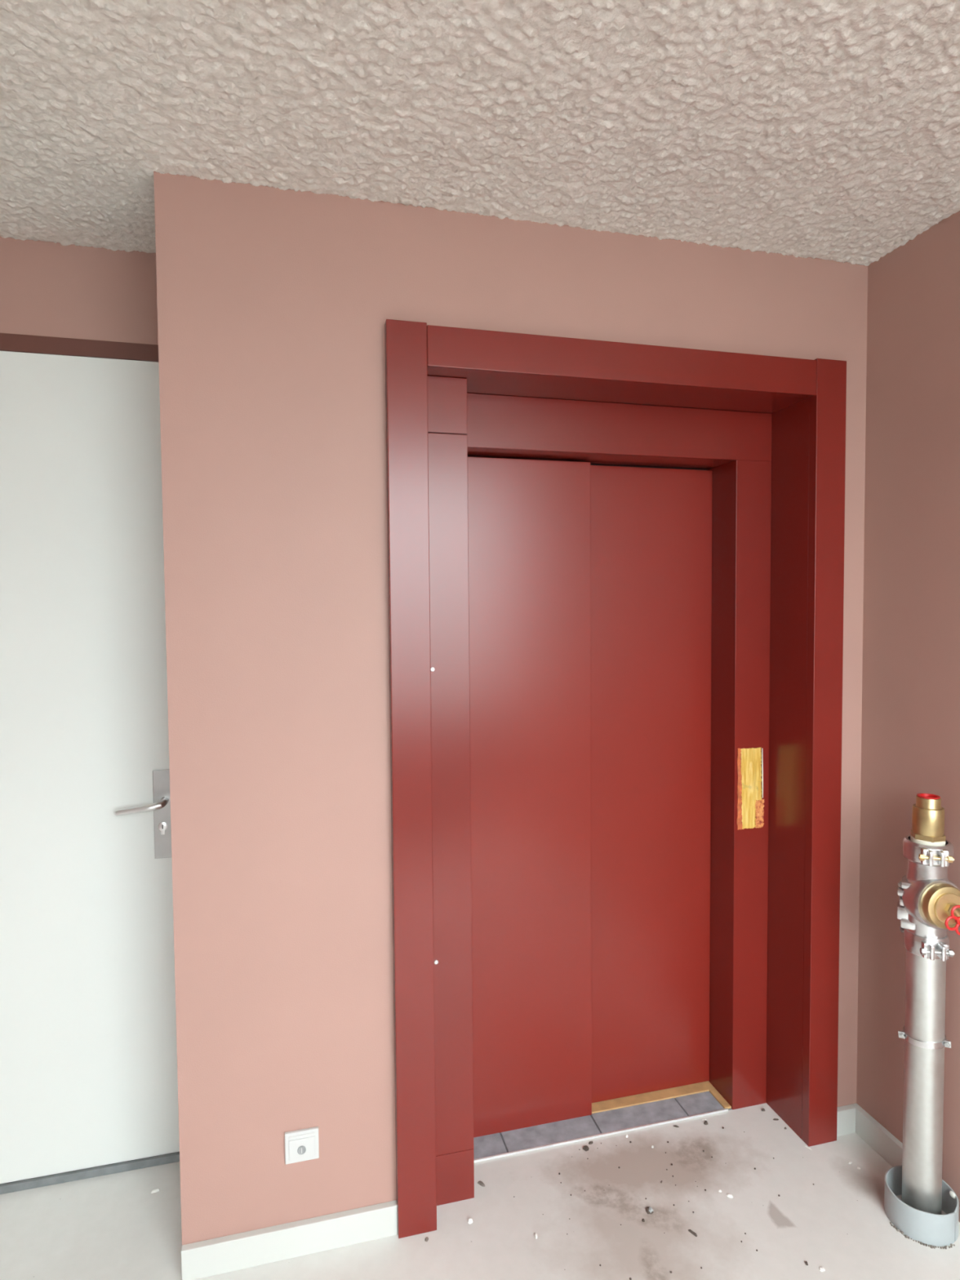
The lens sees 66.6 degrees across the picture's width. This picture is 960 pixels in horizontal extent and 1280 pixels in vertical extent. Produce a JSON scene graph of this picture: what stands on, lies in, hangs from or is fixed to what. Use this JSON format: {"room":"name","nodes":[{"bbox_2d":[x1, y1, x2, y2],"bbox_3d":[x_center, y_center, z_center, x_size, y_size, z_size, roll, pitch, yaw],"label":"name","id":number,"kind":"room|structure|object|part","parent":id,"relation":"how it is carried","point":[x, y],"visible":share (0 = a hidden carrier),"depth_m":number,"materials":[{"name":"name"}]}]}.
{"room":"elevator lobby","nodes":[
{"label":"elevator lobby","id":0,"kind":"room"},
{"bbox_2d":[0,236,158,344],"bbox_3d":[-2.108,0.173,1.849,2.600,2.740,0.150,-1,2,-14],"label":"wall","id":1,"kind":"structure","parent":0,"point":[51,289],"depth_m":1.99,"materials":[{"name":"pink paint"}]},
{"bbox_2d":[0,333,179,1194],"bbox_3d":[-1.354,0.356,1.999,1.070,2.349,0.191,-1,2,-14],"label":"door","id":2,"kind":"structure","parent":1,"relation":"in","point":[89,1078],"depth_m":2.03,"materials":[{"name":"white paint"}]},
{"bbox_3d":[-1.362,0.355,2.032,1.070,2.349,0.122,-1,2,-14],"label":"frame","id":3,"kind":"part","parent":2,"relation":"part of","materials":[{"name":"brown paint"}]},
{"bbox_3d":[-0.946,0.465,2.042,0.133,0.032,0.063,-1,2,-14],"label":"lever handle","id":4,"kind":"part","parent":2,"relation":"part of","materials":[{"name":"metal"}]},
{"bbox_3d":[-0.907,0.497,2.087,0.047,0.254,0.006,-1,2,-14],"label":"handle plate","id":5,"kind":"part","parent":2,"relation":"part of","materials":[{"name":"silver metal"}]},
{"bbox_2d":[0,0,959,266],"bbox_3d":[-0.706,-1.072,0.194,4.537,0.157,3.657,-1,2,-14],"label":"ceiling","id":6,"kind":"structure","parent":0,"point":[829,130],"depth_m":1.46,"materials":[{"name":"paint"}]},
{"bbox_2d":[0,1102,959,1279],"bbox_3d":[-0.702,1.654,0.381,4.537,0.120,3.807,-1,2,-14],"label":"floor","id":7,"kind":"structure","parent":0,"point":[112,1226],"depth_m":1.91,"materials":[{"name":"grey concrete"}]},
{"bbox_2d":[151,1188,159,1193],"bbox_3d":[-0.899,1.524,2.022,0.024,0.007,0.010,-1,2,-14],"label":"crumb","id":8,"kind":"object","parent":7,"relation":"on","point":[154,1190],"visible":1,"depth_m":2.02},
{"bbox_2d":[467,1218,472,1223],"bbox_3d":[-0.025,1.520,1.912,0.014,0.009,0.011,-1,2,-14],"label":"crumb","id":9,"kind":"object","parent":7,"relation":"on","point":[469,1220],"visible":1,"depth_m":1.91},
{"bbox_2d":[477,1180,484,1186],"bbox_3d":[0.005,1.516,2.038,0.026,0.004,0.012,1,3,37],"label":"flake","id":10,"kind":"object","parent":7,"relation":"on","point":[481,1183],"visible":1,"depth_m":2.04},
{"bbox_2d":[582,1145,589,1151],"bbox_3d":[0.315,1.508,2.168,0.018,0.005,0.018,-2,3,-38],"label":"clump","id":11,"kind":"object","parent":7,"relation":"on","point":[585,1148],"visible":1,"depth_m":2.17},
{"bbox_2d":[645,1206,653,1213],"bbox_3d":[0.451,1.514,1.943,0.020,0.010,0.023,-1,2,-14],"label":"pebble","id":12,"kind":"object","parent":7,"relation":"on","point":[649,1210],"visible":1,"depth_m":1.94,"materials":[{"name":"grey stone"}]},
{"bbox_2d":[513,1126,813,1279],"bbox_3d":[0.513,1.515,1.997,0.818,0.006,0.450,-1,2,-14],"label":"crumbs","id":13,"kind":"object","parent":7,"relation":"on","point":[630,1278],"depth_m":2.02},
{"bbox_2d":[688,1229,697,1236],"bbox_3d":[0.545,1.519,1.873,0.006,0.004,0.027,-3,3,-41],"label":"wood splinter","id":14,"kind":"object","parent":7,"relation":"on","point":[694,1233],"visible":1,"depth_m":1.87,"materials":[{"name":"brown wood"}]},
{"bbox_2d":[702,1118,707,1124],"bbox_3d":[0.701,1.500,2.276,0.016,0.007,0.025,0,2,3],"label":"scrap","id":15,"kind":"object","parent":7,"relation":"on","point":[705,1122],"visible":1,"depth_m":2.27,"materials":[{"name":"white paper"}]},
{"bbox_2d":[726,1193,733,1198],"bbox_3d":[0.680,1.512,1.988,0.018,0.007,0.008,1,3,33],"label":"crumb","id":16,"kind":"object","parent":7,"relation":"on","point":[728,1195],"visible":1,"depth_m":1.99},
{"bbox_2d":[884,1164,959,1248],"bbox_3d":[1.149,1.474,1.904,0.174,0.086,0.174,-1,2,-14],"label":"pipe collar","id":17,"kind":"object","parent":7,"relation":"on","point":[928,1228],"depth_m":1.85,"materials":[{"name":"grey plastic"}]},
{"bbox_2d":[897,793,959,1214],"bbox_3d":[1.147,0.956,1.871,0.145,1.117,0.206,0,2,7],"label":"standpipe","id":18,"kind":"object","parent":7,"relation":"on","point":[928,904],"visible":1,"depth_m":1.85,"materials":[{"name":"metal"}]},
{"bbox_3d":[1.158,0.667,1.769,0.014,0.026,0.031,-1,2,-14],"label":"valve stem","id":19,"kind":"part","parent":18,"relation":"part of","materials":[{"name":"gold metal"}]},
{"bbox_2d":[153,171,867,1244],"bbox_3d":[0.139,0.139,2.218,1.937,2.740,0.557,-1,2,-14],"label":"wall","id":20,"kind":"structure","parent":0,"point":[274,305],"depth_m":1.79,"materials":[{"name":"pink paint"}]},
{"bbox_2d":[181,1200,397,1279],"bbox_3d":[-0.465,1.493,1.818,0.519,0.078,0.019,-1,2,-14],"label":"baseboard","id":21,"kind":"structure","parent":20,"relation":"attached to","point":[241,1251],"depth_m":1.81,"materials":[{"name":"white paint"}]},
{"bbox_2d":[284,1126,319,1164],"bbox_3d":[-0.443,1.259,1.817,0.082,0.078,0.014,-1,2,-14],"label":"wall socket","id":22,"kind":"object","parent":20,"relation":"attached to","point":[303,1144],"visible":1,"depth_m":1.81,"materials":[{"name":"white plastic"}]},
{"bbox_3d":[-0.442,1.264,1.815,0.064,0.051,0.002,-1,2,-14],"label":"plate","id":23,"kind":"part","parent":22,"relation":"part of","materials":[{"name":"white plastic"}]},
{"bbox_2d":[427,375,772,1205],"bbox_3d":[0.365,0.406,2.206,1.122,2.203,0.319,-1,2,-14],"label":"elevator door","id":24,"kind":"structure","parent":20,"relation":"in","point":[600,572],"depth_m":2.26,"materials":[{"name":"red paint"}]},
{"bbox_3d":[-0.091,-0.608,1.891,0.118,0.143,0.010,-1,2,-14],"label":"panel","id":25,"kind":"part","parent":24,"relation":"part of","materials":[{"name":"red paint"}]},
{"bbox_3d":[-0.082,0.425,1.935,0.116,1.920,0.010,-1,2,-14],"label":"panel","id":26,"kind":"part","parent":24,"relation":"part of","materials":[{"name":"red paint"}]},
{"bbox_3d":[-0.074,1.453,1.978,0.118,0.137,0.010,-1,2,-14],"label":"panel","id":27,"kind":"part","parent":24,"relation":"part of","materials":[{"name":"red paint"}]},
{"bbox_3d":[0.130,0.483,2.224,0.436,2.043,0.030,-1,2,-14],"label":"door panel","id":28,"kind":"part","parent":24,"relation":"part of","materials":[{"name":"red paint"}]},
{"bbox_3d":[0.357,1.503,2.310,0.879,0.002,0.183,-1,2,-14],"label":"sill","id":29,"kind":"part","parent":24,"relation":"part of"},
{"bbox_3d":[0.528,0.470,2.368,0.478,2.036,0.028,-1,2,-14],"label":"door panel","id":30,"kind":"part","parent":24,"relation":"part of","materials":[{"name":"red paint"}]},
{"bbox_2d":[737,746,764,830],"bbox_3d":[0.853,0.467,2.296,0.096,0.259,0.010,-1,2,-14],"label":"tape patch","id":31,"kind":"object","parent":24,"relation":"attached to","point":[750,811],"visible":1,"depth_m":2.30,"materials":[{"name":"yellow wood"}]},
{"bbox_2d":[384,319,846,1238],"bbox_3d":[0.372,0.356,2.174,1.322,2.307,0.402,-1,2,-14],"label":"door frame","id":32,"kind":"structure","parent":20,"relation":"attached to","point":[806,399],"depth_m":2.06,"materials":[{"name":"red paint"}]},
{"bbox_3d":[0.410,-0.736,1.949,1.121,0.099,0.030,-1,2,-14],"label":"head casing","id":33,"kind":"part","parent":32,"relation":"part of","materials":[{"name":"red paint"}]},
{"bbox_2d":[836,1104,855,1137],"bbox_3d":[1.104,1.463,2.222,0.077,0.078,0.019,-1,2,-14],"label":"baseboard","id":34,"kind":"structure","parent":20,"relation":"attached to","point":[846,1119],"depth_m":2.21,"materials":[{"name":"white paint"}]},
{"bbox_2d":[856,210,959,1222],"bbox_3d":[1.555,0.182,0.906,0.150,2.740,3.807,-1,2,-14],"label":"wall","id":35,"kind":"structure","parent":0,"point":[910,726],"depth_m":2.02,"materials":[{"name":"pink paint"}]},
{"bbox_2d":[852,1103,902,1166],"bbox_3d":[1.177,1.466,2.130,0.019,0.078,0.235,-1,2,-14],"label":"baseboard","id":36,"kind":"structure","parent":35,"relation":"attached to","point":[876,1135],"depth_m":2.14,"materials":[{"name":"white paint"}]}
]}

